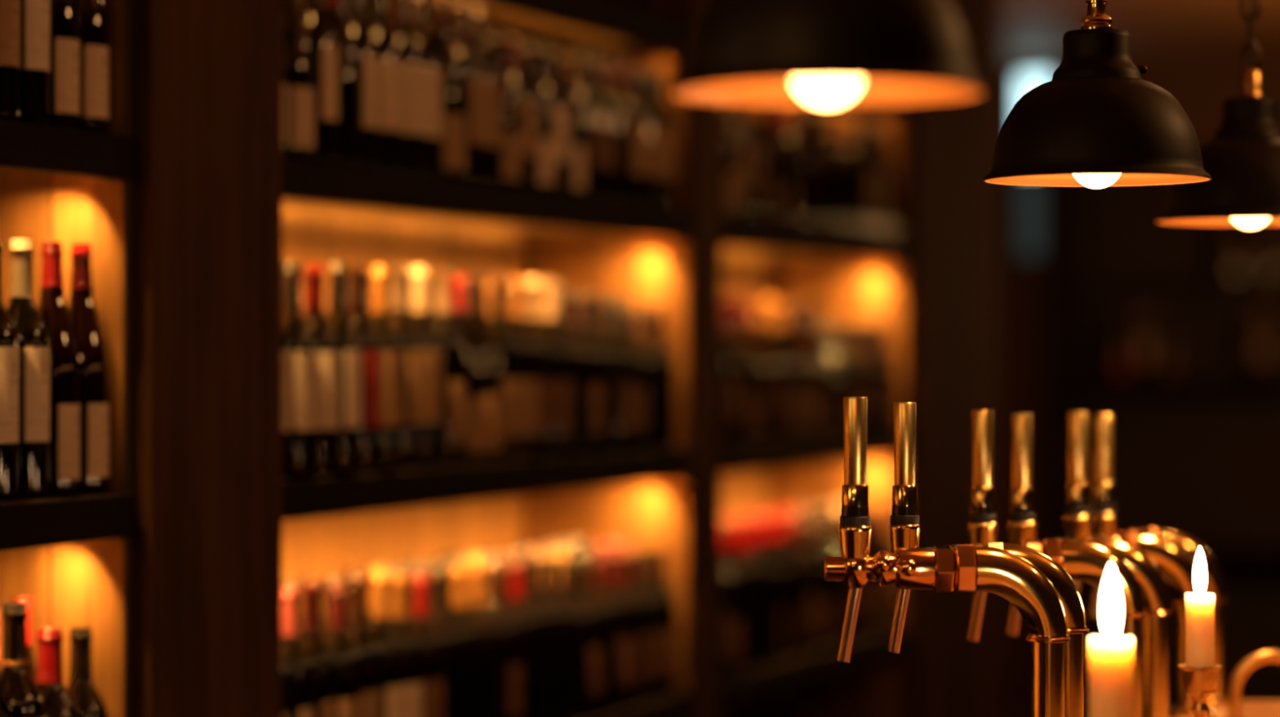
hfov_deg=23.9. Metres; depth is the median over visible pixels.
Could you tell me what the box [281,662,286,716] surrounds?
wine bottle
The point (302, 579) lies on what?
wine bottle
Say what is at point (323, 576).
wine bottle
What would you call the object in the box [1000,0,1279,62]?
ceiling
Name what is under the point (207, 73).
wooden pillar
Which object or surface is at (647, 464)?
shelf
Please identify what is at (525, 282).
wine bottle
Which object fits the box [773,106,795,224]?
wine bottle
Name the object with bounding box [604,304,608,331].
wine bottle
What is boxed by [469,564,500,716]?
wine bottle
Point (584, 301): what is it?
wine bottle
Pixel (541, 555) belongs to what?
wine bottle
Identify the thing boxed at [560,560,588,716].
wine bottle
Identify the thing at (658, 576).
wine bottle
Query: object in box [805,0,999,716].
wooden pillar
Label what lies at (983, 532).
socket
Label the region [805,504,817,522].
wine bottle
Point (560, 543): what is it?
wine bottle
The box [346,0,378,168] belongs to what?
wine bottle
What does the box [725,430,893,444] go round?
shelf
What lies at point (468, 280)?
wine bottle
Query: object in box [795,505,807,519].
wine bottle
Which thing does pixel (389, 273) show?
wine bottle
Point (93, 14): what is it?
wine bottle
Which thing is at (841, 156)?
wine bottle
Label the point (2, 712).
wine bottle
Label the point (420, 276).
wine bottle
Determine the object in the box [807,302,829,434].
wine bottle
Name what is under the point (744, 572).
wine bottle
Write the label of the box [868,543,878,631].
wine bottle
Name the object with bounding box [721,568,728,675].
wine bottle
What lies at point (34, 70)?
wine bottle
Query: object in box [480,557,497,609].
wine bottle
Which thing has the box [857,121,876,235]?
wine bottle
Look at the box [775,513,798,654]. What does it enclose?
wine bottle
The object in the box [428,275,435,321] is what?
wine bottle
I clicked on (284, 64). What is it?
wine bottle
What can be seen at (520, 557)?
wine bottle
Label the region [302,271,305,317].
wine bottle
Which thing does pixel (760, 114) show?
wine bottle
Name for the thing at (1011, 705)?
floor
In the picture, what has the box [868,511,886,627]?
wine bottle
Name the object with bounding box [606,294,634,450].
wine bottle
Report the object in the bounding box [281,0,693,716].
wine cabinet
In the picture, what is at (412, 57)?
wine bottle
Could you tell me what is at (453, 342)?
wine bottle
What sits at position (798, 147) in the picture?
wine bottle
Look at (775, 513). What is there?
wine bottle
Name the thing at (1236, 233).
wine bottle
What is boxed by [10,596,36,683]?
wine bottle
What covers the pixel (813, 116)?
wine bottle
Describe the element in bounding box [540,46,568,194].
wine bottle
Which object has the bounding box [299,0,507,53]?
wall
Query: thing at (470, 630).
wine bottle
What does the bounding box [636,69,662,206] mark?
wine bottle
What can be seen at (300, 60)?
wine bottle
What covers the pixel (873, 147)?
wine bottle
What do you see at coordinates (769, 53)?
pendant lamp
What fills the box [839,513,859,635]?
wine bottle
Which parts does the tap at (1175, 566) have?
spout, tap handle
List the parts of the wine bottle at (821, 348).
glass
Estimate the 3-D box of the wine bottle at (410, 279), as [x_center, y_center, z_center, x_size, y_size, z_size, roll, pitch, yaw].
[-0.389,0.018,5.225,0.074,0.318,0.074,0,0,27]
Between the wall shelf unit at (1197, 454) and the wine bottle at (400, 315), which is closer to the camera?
the wine bottle at (400, 315)
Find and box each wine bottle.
[0,0,20,120]
[0,238,18,498]
[0,601,44,716]
[0,706,6,716]
[6,239,49,496]
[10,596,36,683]
[17,0,49,124]
[35,626,80,716]
[36,241,79,493]
[47,0,79,128]
[65,626,107,716]
[66,243,109,492]
[77,0,108,133]
[281,0,314,159]
[281,32,287,156]
[281,262,315,475]
[281,323,290,477]
[281,581,300,635]
[281,586,313,716]
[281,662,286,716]
[297,575,315,624]
[298,577,325,638]
[298,581,335,716]
[302,0,337,163]
[302,264,338,473]
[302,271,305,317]
[320,576,327,623]
[320,576,340,636]
[324,268,328,316]
[324,582,362,716]
[325,0,360,166]
[326,262,361,471]
[344,569,368,626]
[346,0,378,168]
[346,270,348,312]
[347,264,381,470]
[347,576,380,716]
[360,566,374,613]
[366,567,385,624]
[367,272,371,317]
[368,0,401,172]
[368,571,404,716]
[369,266,403,468]
[386,564,410,622]
[389,273,391,314]
[390,265,422,466]
[390,573,422,716]
[391,0,424,174]
[403,560,419,597]
[408,276,411,314]
[408,563,426,621]
[410,0,441,177]
[410,266,442,465]
[410,573,444,716]
[425,560,443,616]
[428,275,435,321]
[431,0,465,180]
[431,568,464,716]
[432,269,466,463]
[439,555,445,568]
[444,554,469,609]
[451,565,480,716]
[452,0,483,182]
[452,276,482,462]
[461,554,465,565]
[463,553,481,608]
[467,279,470,306]
[468,273,500,460]
[469,7,500,185]
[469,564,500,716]
[474,552,488,558]
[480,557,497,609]
[486,281,491,319]
[487,36,491,55]
[489,272,520,459]
[489,551,506,564]
[490,32,520,187]
[490,564,521,716]
[500,556,516,579]
[506,35,536,190]
[507,275,537,457]
[507,285,508,311]
[507,547,524,559]
[508,560,537,716]
[518,555,527,584]
[523,43,525,66]
[524,42,554,191]
[524,277,554,456]
[524,281,525,313]
[524,546,540,555]
[524,555,554,716]
[534,553,550,593]
[539,541,555,553]
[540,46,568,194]
[542,279,571,455]
[542,280,543,319]
[542,554,571,716]
[550,549,565,594]
[555,537,569,559]
[556,53,585,196]
[559,283,564,311]
[559,290,587,453]
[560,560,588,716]
[564,546,581,559]
[568,537,584,558]
[573,50,601,198]
[575,293,604,452]
[576,558,603,712]
[581,546,596,591]
[589,55,615,200]
[589,289,616,451]
[591,555,619,707]
[595,542,609,555]
[604,58,630,202]
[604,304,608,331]
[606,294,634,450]
[607,551,634,703]
[610,537,626,551]
[618,68,620,94]
[621,63,648,204]
[622,303,647,448]
[622,551,646,698]
[635,547,661,695]
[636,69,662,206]
[636,305,662,448]
[650,71,674,208]
[650,547,676,691]
[652,306,674,446]
[721,104,741,217]
[721,297,738,441]
[721,521,742,671]
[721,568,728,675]
[728,297,751,440]
[728,516,739,519]
[728,520,751,667]
[729,104,751,218]
[739,515,763,664]
[740,300,763,439]
[742,105,764,220]
[749,513,761,517]
[752,517,776,661]
[753,300,777,439]
[754,106,777,222]
[760,511,773,517]
[762,297,786,438]
[762,514,786,657]
[765,106,785,222]
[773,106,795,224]
[773,510,785,527]
[775,303,796,437]
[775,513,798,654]
[782,507,795,523]
[784,106,806,226]
[784,301,807,435]
[787,523,809,651]
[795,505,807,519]
[795,519,817,648]
[796,107,819,227]
[796,303,819,435]
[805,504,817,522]
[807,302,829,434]
[807,520,830,644]
[808,111,828,228]
[814,502,826,519]
[817,113,838,230]
[817,519,838,641]
[819,324,839,433]
[824,501,836,514]
[826,513,848,639]
[827,112,848,231]
[827,322,848,433]
[835,500,841,513]
[839,117,857,232]
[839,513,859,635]
[840,323,860,396]
[846,116,867,234]
[851,324,869,431]
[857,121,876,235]
[858,323,879,431]
[858,581,868,633]
[867,124,887,236]
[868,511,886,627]
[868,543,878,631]
[869,324,888,430]
[874,505,895,625]
[877,128,896,237]
[878,324,895,429]
[1136,305,1153,378]
[1226,225,1244,279]
[1253,304,1270,378]
[1261,225,1279,278]
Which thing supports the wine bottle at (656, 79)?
on the wine cabinet at (332, 524)
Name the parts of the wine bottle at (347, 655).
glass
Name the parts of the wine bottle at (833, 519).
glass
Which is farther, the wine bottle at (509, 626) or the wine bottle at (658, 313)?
the wine bottle at (658, 313)
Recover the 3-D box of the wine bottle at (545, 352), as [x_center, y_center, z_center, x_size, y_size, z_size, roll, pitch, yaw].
[-0.193,0.016,5.491,0.074,0.323,0.074,0,0,30]
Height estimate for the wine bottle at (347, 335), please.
0.327 m
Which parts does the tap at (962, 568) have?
spout, tap handle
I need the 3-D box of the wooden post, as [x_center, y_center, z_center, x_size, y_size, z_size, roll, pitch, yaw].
[-0.039,0.090,6.282,0.390,2.880,0.156,0,0,21]
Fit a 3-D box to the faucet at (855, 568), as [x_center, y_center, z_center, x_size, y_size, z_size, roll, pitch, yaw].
[0.240,0.229,3.300,0.076,0.040,0.040,0,0,0]
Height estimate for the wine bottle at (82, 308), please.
0.331 m
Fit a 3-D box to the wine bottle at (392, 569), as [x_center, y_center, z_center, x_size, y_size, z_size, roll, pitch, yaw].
[-0.418,0.510,5.152,0.074,0.313,0.074,0,0,20]
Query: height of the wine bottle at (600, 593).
0.288 m
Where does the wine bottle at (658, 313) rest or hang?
on the wine cabinet at (332, 524)
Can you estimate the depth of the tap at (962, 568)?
3.29 m
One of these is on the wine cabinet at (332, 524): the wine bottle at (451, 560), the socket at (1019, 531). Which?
the wine bottle at (451, 560)
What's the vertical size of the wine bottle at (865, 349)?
0.263 m
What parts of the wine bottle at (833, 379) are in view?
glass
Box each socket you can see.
[838,524,871,558]
[888,523,920,553]
[968,521,997,545]
[1008,521,1036,544]
[1064,515,1092,540]
[1091,512,1116,537]
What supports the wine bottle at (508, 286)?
on the wine cabinet at (332, 524)
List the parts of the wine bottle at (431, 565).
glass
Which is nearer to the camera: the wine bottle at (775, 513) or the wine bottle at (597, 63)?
the wine bottle at (597, 63)
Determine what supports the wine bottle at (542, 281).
on the wine cabinet at (332, 524)
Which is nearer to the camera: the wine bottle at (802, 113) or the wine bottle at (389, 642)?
the wine bottle at (389, 642)
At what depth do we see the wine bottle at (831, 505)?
7.44 m
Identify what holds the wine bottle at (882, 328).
on the wine cabinet at (854, 277)
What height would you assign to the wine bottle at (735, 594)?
0.317 m
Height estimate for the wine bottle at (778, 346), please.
0.312 m
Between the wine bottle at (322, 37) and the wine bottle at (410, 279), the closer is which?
the wine bottle at (322, 37)
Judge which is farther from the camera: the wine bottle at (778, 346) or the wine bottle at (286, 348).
the wine bottle at (778, 346)
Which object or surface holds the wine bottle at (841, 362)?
on the wine cabinet at (854, 277)
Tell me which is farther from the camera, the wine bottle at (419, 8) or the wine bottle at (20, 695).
the wine bottle at (419, 8)
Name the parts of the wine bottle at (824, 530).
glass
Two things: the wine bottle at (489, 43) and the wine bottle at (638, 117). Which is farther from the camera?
the wine bottle at (638, 117)
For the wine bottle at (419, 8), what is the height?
0.309 m
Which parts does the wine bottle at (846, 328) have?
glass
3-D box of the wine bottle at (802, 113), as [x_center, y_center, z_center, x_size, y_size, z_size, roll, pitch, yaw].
[0.376,-0.440,6.978,0.076,0.277,0.076,0,0,10]
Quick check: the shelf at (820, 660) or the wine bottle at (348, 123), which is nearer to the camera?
the wine bottle at (348, 123)
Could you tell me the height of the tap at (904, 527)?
0.439 m
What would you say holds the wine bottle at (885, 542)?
on the wine cabinet at (854, 277)
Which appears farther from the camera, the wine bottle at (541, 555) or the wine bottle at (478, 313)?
the wine bottle at (541, 555)
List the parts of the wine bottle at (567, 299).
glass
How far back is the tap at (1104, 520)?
4.28 m
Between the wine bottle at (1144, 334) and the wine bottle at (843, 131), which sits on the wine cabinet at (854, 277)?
the wine bottle at (843, 131)
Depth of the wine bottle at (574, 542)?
6.13 m
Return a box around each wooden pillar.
[133,0,281,716]
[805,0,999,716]
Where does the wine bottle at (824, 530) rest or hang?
on the wine cabinet at (854, 277)
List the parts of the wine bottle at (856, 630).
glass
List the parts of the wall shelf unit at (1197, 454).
panel, shelf, shelf, shelf, shelf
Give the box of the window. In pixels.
[1010,66,1057,264]
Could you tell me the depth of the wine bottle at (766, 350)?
6.66 m
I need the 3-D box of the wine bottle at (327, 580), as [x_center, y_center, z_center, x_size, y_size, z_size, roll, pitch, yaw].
[-0.503,0.511,4.928,0.074,0.309,0.074,0,0,9]
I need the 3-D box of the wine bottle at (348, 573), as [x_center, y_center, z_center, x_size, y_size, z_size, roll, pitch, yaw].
[-0.472,0.508,5.002,0.074,0.316,0.074,0,0,17]
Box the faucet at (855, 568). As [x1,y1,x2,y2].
[824,550,896,586]
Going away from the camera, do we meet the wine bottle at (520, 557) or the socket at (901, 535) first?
the socket at (901, 535)
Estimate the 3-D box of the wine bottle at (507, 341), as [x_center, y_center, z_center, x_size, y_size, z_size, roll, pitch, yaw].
[-0.248,0.013,5.344,0.074,0.329,0.074,0,0,32]
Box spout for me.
[1222,649,1279,716]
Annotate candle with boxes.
[1088,564,1133,716]
[1185,546,1214,666]
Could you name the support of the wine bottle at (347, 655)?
on the wine cabinet at (332, 524)
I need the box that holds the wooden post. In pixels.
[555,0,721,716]
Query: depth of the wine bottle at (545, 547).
5.99 m
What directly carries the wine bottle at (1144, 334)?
on the wall shelf unit at (1197, 454)
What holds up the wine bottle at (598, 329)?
on the wine cabinet at (332, 524)
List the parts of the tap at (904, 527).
spout, tap handle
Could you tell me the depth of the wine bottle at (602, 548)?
6.03 m
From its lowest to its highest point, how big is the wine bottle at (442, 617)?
0.308 m
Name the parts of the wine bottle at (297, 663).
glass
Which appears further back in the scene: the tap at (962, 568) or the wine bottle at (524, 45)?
the wine bottle at (524, 45)
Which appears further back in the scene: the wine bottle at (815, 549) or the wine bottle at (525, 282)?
the wine bottle at (815, 549)
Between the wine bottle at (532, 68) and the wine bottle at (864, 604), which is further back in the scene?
the wine bottle at (864, 604)
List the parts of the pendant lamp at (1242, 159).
lamp shade, bulb, power cord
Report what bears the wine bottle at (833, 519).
on the wine cabinet at (854, 277)
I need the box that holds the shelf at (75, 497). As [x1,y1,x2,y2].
[0,493,119,502]
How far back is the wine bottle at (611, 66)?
5.84 m
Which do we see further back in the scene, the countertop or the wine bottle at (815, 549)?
the wine bottle at (815, 549)
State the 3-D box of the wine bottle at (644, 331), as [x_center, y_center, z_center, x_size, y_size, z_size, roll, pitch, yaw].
[0.009,0.036,6.011,0.074,0.283,0.074,0,0,18]
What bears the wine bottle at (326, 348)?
on the wine cabinet at (332, 524)
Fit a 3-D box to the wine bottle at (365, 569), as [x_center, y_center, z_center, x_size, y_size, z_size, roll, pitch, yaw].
[-0.471,0.515,5.257,0.074,0.303,0.074,0,0,18]
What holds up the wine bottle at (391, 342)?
on the wine cabinet at (332, 524)
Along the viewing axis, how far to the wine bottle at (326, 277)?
4.92 m
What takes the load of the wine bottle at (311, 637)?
on the wine cabinet at (332, 524)
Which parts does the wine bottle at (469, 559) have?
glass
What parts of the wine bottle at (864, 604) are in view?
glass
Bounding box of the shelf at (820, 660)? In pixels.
[721,625,892,679]
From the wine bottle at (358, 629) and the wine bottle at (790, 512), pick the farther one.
the wine bottle at (790, 512)
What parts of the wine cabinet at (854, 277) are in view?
panel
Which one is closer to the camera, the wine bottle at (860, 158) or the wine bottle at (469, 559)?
the wine bottle at (469, 559)
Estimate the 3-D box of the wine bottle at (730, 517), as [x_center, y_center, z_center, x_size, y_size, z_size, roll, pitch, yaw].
[0.214,0.511,6.784,0.074,0.310,0.074,0,0,21]
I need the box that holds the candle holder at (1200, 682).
[1177,663,1222,716]
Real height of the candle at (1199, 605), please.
0.173 m
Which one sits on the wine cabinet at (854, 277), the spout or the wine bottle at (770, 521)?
the wine bottle at (770, 521)
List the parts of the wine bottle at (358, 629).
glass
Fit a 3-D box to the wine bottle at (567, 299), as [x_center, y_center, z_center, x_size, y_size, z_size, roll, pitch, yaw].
[-0.135,0.026,5.640,0.074,0.303,0.074,0,0,22]
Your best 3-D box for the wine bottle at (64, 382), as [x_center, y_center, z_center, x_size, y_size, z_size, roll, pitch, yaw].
[-0.773,0.012,3.975,0.072,0.331,0.071,0,0,15]
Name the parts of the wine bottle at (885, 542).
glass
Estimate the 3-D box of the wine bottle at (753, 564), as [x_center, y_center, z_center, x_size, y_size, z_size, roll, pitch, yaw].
[0.232,0.505,6.606,0.074,0.322,0.074,0,0,31]
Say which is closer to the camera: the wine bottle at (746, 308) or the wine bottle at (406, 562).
the wine bottle at (406, 562)
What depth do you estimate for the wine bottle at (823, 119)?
7.10 m
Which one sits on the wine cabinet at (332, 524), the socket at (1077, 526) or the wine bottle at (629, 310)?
the wine bottle at (629, 310)
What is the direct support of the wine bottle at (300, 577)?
on the wine cabinet at (332, 524)
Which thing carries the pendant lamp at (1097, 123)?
hanging from the ceiling
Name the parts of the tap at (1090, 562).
spout, tap handle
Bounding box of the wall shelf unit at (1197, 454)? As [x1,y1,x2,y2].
[1042,184,1279,708]
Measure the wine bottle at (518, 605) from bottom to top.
0.304 m
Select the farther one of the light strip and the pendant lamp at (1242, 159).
the light strip
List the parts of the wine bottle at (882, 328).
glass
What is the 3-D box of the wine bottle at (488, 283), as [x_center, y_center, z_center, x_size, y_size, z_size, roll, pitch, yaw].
[-0.272,0.019,5.521,0.074,0.317,0.074,0,0,16]
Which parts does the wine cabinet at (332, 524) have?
panel, panel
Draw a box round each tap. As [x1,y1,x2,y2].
[824,396,1070,716]
[888,401,1088,716]
[967,409,1146,716]
[1007,413,1173,716]
[1060,411,1217,716]
[1089,413,1228,706]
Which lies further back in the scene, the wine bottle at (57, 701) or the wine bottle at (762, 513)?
the wine bottle at (762, 513)
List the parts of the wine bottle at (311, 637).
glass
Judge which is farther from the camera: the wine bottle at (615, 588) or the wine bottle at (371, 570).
the wine bottle at (615, 588)
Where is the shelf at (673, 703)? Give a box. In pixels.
[584,688,687,716]
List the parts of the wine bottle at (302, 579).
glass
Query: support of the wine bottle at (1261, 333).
on the wall shelf unit at (1197, 454)
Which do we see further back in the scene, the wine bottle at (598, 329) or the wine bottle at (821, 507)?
the wine bottle at (821, 507)
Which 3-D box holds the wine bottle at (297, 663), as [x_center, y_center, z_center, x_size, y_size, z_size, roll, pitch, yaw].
[-0.534,0.508,4.601,0.074,0.317,0.074,0,0,7]
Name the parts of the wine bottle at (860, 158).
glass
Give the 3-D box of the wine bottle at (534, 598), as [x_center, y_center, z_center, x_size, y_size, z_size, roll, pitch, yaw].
[-0.193,0.513,5.491,0.074,0.306,0.074,0,0,28]
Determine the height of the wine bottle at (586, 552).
0.293 m
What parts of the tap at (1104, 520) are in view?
spout, tap handle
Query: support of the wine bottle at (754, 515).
on the wine cabinet at (854, 277)
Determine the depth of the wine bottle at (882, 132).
7.55 m
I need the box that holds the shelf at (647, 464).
[281,447,688,480]
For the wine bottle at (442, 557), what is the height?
0.304 m
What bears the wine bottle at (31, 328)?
on the wine cabinet at (72, 555)
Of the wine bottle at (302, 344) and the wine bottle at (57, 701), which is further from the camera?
the wine bottle at (302, 344)
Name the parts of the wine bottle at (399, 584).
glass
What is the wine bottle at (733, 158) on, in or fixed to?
on the wine cabinet at (854, 277)
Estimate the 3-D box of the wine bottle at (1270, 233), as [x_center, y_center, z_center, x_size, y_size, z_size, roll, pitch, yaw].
[2.725,-0.505,13.063,0.075,0.320,0.076,0,0,9]
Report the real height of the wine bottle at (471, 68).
0.312 m
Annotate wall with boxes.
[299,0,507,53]
[1000,52,1279,695]
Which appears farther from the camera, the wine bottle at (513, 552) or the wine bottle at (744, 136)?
the wine bottle at (744, 136)
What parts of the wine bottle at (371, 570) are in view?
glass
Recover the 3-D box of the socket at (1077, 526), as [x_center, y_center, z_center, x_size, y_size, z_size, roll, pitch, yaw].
[0.598,0.231,4.125,0.037,0.035,0.037,0,0,0]
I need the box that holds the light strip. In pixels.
[281,198,570,229]
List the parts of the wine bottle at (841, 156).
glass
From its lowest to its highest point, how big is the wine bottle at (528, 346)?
0.325 m
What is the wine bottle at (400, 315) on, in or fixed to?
on the wine cabinet at (332, 524)
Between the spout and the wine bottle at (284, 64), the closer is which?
the spout
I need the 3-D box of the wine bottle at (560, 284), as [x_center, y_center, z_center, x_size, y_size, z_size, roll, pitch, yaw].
[-0.162,0.016,5.821,0.074,0.322,0.074,0,0,33]
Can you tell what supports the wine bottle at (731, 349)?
on the wine cabinet at (854, 277)
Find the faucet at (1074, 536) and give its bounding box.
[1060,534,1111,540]
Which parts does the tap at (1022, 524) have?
spout, tap handle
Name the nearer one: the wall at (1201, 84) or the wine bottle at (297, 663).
the wine bottle at (297, 663)
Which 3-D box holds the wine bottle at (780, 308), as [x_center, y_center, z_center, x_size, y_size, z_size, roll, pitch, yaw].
[0.317,0.027,6.829,0.077,0.301,0.076,0,0,30]
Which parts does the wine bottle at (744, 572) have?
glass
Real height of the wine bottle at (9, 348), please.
0.330 m
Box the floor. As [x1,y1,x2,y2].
[1000,693,1088,716]
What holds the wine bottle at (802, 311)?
on the wine cabinet at (854, 277)
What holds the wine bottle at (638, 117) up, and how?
on the wine cabinet at (332, 524)
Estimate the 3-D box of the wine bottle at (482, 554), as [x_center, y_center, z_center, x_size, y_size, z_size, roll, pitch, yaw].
[-0.299,0.517,5.702,0.074,0.299,0.074,0,0,33]
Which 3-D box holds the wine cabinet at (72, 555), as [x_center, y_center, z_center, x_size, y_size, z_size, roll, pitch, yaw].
[-1.116,0.429,3.474,0.399,2.202,1.447,0,0,21]
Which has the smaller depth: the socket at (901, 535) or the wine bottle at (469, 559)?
the socket at (901, 535)
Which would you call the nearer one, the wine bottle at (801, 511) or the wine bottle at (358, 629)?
the wine bottle at (358, 629)
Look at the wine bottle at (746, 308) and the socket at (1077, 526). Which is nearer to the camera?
the socket at (1077, 526)
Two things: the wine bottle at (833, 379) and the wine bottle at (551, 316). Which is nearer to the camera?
the wine bottle at (551, 316)
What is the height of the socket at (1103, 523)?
0.035 m
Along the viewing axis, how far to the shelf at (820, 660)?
6.91 m
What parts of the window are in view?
pane, pane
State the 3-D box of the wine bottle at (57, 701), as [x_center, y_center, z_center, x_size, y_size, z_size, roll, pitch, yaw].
[-0.775,0.510,3.970,0.083,0.312,0.082,0,0,21]
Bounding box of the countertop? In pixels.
[1208,699,1279,716]
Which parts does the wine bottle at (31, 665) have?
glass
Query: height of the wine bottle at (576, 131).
0.268 m
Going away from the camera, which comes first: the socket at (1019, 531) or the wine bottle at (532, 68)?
the socket at (1019, 531)
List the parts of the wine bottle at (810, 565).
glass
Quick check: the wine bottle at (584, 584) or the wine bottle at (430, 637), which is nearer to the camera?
the wine bottle at (430, 637)
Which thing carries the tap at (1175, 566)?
on the countertop
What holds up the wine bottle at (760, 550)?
on the wine cabinet at (854, 277)
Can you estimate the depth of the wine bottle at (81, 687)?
4.03 m
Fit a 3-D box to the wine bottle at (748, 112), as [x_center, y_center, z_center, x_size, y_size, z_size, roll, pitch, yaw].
[0.235,-0.443,6.606,0.074,0.283,0.074,0,0,10]
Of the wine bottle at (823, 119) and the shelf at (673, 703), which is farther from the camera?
the wine bottle at (823, 119)
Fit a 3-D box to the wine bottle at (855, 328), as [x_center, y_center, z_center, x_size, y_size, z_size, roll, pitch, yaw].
[0.520,0.047,7.347,0.074,0.261,0.074,0,0,15]
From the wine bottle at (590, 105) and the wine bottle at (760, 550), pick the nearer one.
the wine bottle at (590, 105)
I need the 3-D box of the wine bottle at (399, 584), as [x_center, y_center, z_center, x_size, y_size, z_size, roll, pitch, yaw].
[-0.396,0.511,4.973,0.074,0.310,0.074,0,0,24]
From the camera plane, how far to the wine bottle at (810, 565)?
6.96 m
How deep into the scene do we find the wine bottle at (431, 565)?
5.29 m
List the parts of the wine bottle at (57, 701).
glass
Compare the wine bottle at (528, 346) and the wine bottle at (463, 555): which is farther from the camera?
the wine bottle at (463, 555)
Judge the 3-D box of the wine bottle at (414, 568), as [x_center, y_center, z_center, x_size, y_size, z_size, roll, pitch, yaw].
[-0.385,0.510,5.224,0.074,0.311,0.074,0,0,19]
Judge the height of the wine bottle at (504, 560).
0.298 m
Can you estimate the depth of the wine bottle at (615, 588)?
5.84 m
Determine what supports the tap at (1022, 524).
on the countertop
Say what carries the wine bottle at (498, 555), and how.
on the wine cabinet at (332, 524)
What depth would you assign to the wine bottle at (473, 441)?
5.18 m
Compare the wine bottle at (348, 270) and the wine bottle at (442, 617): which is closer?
the wine bottle at (348, 270)
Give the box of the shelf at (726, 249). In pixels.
[721,244,805,254]
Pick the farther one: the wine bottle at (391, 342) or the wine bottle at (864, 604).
the wine bottle at (864, 604)
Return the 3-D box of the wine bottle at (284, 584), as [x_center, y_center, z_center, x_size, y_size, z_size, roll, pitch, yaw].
[-0.555,0.510,4.778,0.074,0.313,0.074,0,0,26]
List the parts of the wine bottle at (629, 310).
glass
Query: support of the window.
in the wall at (1201, 84)
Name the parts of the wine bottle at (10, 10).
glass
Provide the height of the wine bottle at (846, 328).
0.262 m
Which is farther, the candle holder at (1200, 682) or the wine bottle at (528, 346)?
the wine bottle at (528, 346)
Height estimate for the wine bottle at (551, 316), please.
0.323 m
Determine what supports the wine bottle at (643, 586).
on the wine cabinet at (332, 524)
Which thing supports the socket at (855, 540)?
attached to the tap at (962, 568)
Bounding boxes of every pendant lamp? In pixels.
[671,0,984,106]
[982,0,1212,188]
[1155,0,1279,228]
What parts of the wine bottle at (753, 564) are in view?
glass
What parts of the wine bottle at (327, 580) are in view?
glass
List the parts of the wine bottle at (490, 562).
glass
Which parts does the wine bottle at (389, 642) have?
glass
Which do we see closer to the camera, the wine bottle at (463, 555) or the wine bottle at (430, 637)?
the wine bottle at (430, 637)
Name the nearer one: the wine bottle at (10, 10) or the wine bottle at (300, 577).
the wine bottle at (10, 10)
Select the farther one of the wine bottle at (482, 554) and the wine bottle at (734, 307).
the wine bottle at (734, 307)
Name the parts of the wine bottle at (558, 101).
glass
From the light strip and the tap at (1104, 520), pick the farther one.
the light strip
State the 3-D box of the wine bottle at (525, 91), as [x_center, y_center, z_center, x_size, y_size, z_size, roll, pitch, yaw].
[-0.223,-0.440,5.418,0.074,0.276,0.074,0,0,23]
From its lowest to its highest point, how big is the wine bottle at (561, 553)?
0.298 m
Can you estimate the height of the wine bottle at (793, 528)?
0.289 m
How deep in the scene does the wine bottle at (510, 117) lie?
5.32 m
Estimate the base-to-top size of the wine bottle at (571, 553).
0.298 m
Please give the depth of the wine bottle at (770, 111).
6.73 m
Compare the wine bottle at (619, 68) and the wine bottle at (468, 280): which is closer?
the wine bottle at (468, 280)
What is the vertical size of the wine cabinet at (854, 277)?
2.202 m
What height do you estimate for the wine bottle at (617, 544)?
0.302 m
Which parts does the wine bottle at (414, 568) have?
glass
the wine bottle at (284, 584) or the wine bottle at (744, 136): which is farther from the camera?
the wine bottle at (744, 136)
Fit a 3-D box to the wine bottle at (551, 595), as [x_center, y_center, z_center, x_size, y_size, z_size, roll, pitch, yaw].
[-0.163,0.513,5.564,0.074,0.305,0.074,0,0,22]
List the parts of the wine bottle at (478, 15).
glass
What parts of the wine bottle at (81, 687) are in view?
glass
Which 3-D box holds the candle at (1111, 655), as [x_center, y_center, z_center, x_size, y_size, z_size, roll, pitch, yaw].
[0.452,0.337,2.900,0.042,0.281,0.042,0,0,0]
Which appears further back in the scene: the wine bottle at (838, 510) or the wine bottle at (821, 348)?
the wine bottle at (838, 510)
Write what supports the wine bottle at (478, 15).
on the wine cabinet at (332, 524)
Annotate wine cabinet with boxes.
[0,0,133,716]
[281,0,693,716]
[721,104,912,716]
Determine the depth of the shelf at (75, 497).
3.93 m
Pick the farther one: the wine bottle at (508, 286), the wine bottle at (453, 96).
the wine bottle at (508, 286)
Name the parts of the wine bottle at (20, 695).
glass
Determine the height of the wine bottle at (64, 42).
0.328 m
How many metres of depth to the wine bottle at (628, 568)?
5.92 m
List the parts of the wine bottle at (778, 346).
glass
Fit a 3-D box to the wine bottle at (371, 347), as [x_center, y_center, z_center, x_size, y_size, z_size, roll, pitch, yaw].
[-0.450,0.014,4.823,0.074,0.327,0.074,0,0,18]
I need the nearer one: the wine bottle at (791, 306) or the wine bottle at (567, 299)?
the wine bottle at (567, 299)
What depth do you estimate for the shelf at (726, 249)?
7.43 m
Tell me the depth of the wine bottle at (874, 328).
7.47 m
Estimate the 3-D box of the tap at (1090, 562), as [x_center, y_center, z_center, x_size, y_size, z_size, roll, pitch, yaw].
[0.521,0.277,3.780,0.249,0.425,0.072,0,0,0]
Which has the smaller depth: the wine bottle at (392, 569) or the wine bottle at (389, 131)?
the wine bottle at (389, 131)
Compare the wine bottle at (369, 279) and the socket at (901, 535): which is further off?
the wine bottle at (369, 279)

